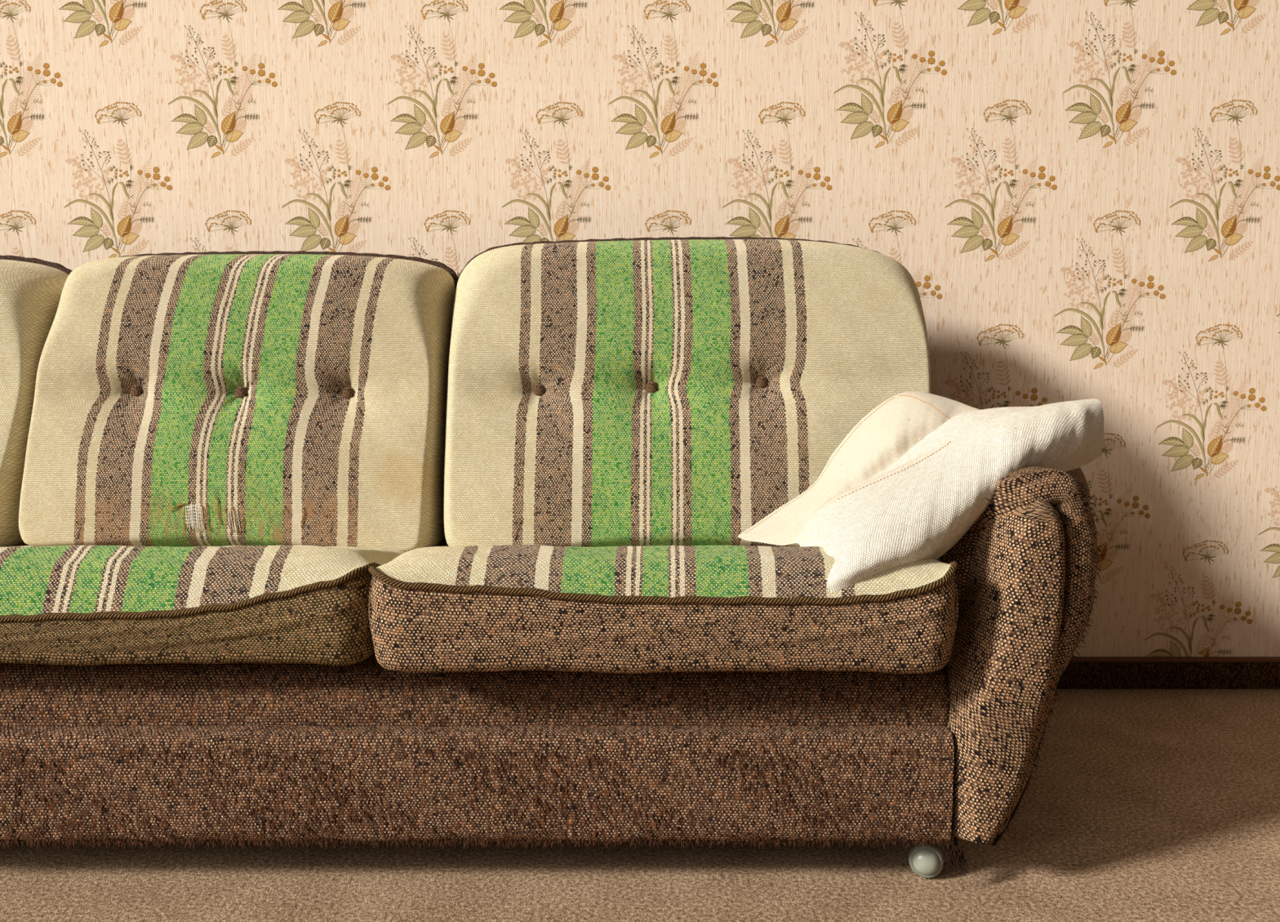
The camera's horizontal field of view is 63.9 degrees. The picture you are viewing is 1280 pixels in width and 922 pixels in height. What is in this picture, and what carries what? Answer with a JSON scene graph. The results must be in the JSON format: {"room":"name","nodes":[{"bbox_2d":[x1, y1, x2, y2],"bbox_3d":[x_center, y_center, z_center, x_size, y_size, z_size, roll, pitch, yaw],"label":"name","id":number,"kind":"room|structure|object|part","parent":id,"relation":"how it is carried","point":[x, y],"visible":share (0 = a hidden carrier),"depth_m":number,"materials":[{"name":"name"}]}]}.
{"room":"living room","nodes":[
{"label":"living room","id":0,"kind":"room"},
{"bbox_2d":[0,0,1279,656],"bbox_3d":[0.000,-0.734,2.494,6.400,2.600,0.100,0,5,0],"label":"wall","id":1,"kind":"structure","parent":0,"point":[1079,199],"depth_m":2.44,"materials":[{"name":"paper"}]},
{"bbox_2d":[1056,656,1279,688],"bbox_3d":[0.000,0.526,2.550,6.400,0.079,0.014,0,5,0],"label":"baseboard","id":2,"kind":"structure","parent":1,"relation":"attached to","point":[1090,672],"depth_m":2.55,"materials":[{"name":"wood"}]},
{"bbox_2d":[0,688,1279,921],"bbox_3d":[0.000,0.753,0.771,6.400,0.050,3.800,0,5,0],"label":"floor","id":3,"kind":"structure","parent":0,"point":[1143,805],"depth_m":1.65,"materials":[{"name":"carpet"}]},
{"bbox_2d":[0,465,1106,877],"bbox_3d":[-0.827,0.251,1.950,3.343,0.736,0.901,0,5,0],"label":"sofa","id":4,"kind":"object","parent":3,"relation":"on","point":[365,750],"visible":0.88,"depth_m":1.55,"materials":[{"name":"brown fabric"}]},
{"bbox_2d":[0,255,72,546],"bbox_3d":[-1.673,-0.130,2.154,0.916,0.645,0.380,0,5,0],"label":"cushion","id":5,"kind":"object","parent":4,"relation":"on","point":[31,289],"visible":0.54,"depth_m":2.08,"materials":[{"name":"fabric"}]},
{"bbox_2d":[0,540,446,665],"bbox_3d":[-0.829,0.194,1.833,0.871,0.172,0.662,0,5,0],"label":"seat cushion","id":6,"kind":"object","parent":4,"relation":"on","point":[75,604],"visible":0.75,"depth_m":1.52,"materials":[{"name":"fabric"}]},
{"bbox_3d":[-0.829,0.157,1.829,0.853,0.098,0.645,0,5,0],"label":"panel","id":7,"kind":"part","parent":6,"relation":"part of","materials":[{"name":"fabric"}]},
{"bbox_2d":[18,250,457,551],"bbox_3d":[-0.821,-0.132,2.145,0.857,0.646,0.378,0,5,0],"label":"cushion","id":8,"kind":"object","parent":6,"relation":"on","point":[251,397],"visible":0.95,"depth_m":2.05,"materials":[{"name":"fabric"}]},
{"bbox_3d":[-0.822,0.395,1.992,2.596,0.300,0.844,0,5,0],"label":"seat","id":9,"kind":"part","parent":4,"relation":"part of","materials":[{"name":"brown fabric"}]},
{"bbox_3d":[-0.825,0.493,1.577,2.590,0.176,0.073,0,5,0],"label":"panel","id":10,"kind":"part","parent":4,"relation":"part of","materials":[{"name":"brown fabric"}]},
{"bbox_2d":[368,543,958,673],"bbox_3d":[0.034,0.193,1.812,0.870,0.178,0.702,0,5,0],"label":"seat cushion","id":11,"kind":"object","parent":4,"relation":"on","point":[445,608],"visible":0.84,"depth_m":1.47,"materials":[{"name":"fabric"}]},
{"bbox_3d":[0.034,0.156,1.809,0.852,0.105,0.685,0,5,0],"label":"panel","id":12,"kind":"part","parent":11,"relation":"part of","materials":[{"name":"fabric"}]},
{"bbox_2d":[443,236,930,546],"bbox_3d":[0.097,-0.148,2.142,1.020,0.675,0.385,0,5,0],"label":"cushion","id":13,"kind":"object","parent":11,"relation":"on","point":[664,390],"visible":0.85,"depth_m":2.05,"materials":[{"name":"fabric"}]},
{"bbox_2d":[737,391,1103,592],"bbox_3d":[0.504,0.027,1.734,0.578,0.277,0.454,-1,5,-12],"label":"throw pillow","id":14,"kind":"object","parent":11,"relation":"on","point":[913,475],"visible":0.96,"depth_m":1.65,"materials":[{"name":"beige fabric"}]},
{"bbox_3d":[0.551,0.311,1.589,0.164,0.527,0.171,0,5,0],"label":"arm panel","id":15,"kind":"part","parent":4,"relation":"part of","materials":[{"name":"brown fabric"}]},
{"bbox_3d":[0.683,0.263,1.950,0.314,0.574,0.896,1,5,14],"label":"arm","id":16,"kind":"part","parent":4,"relation":"part of"}
]}

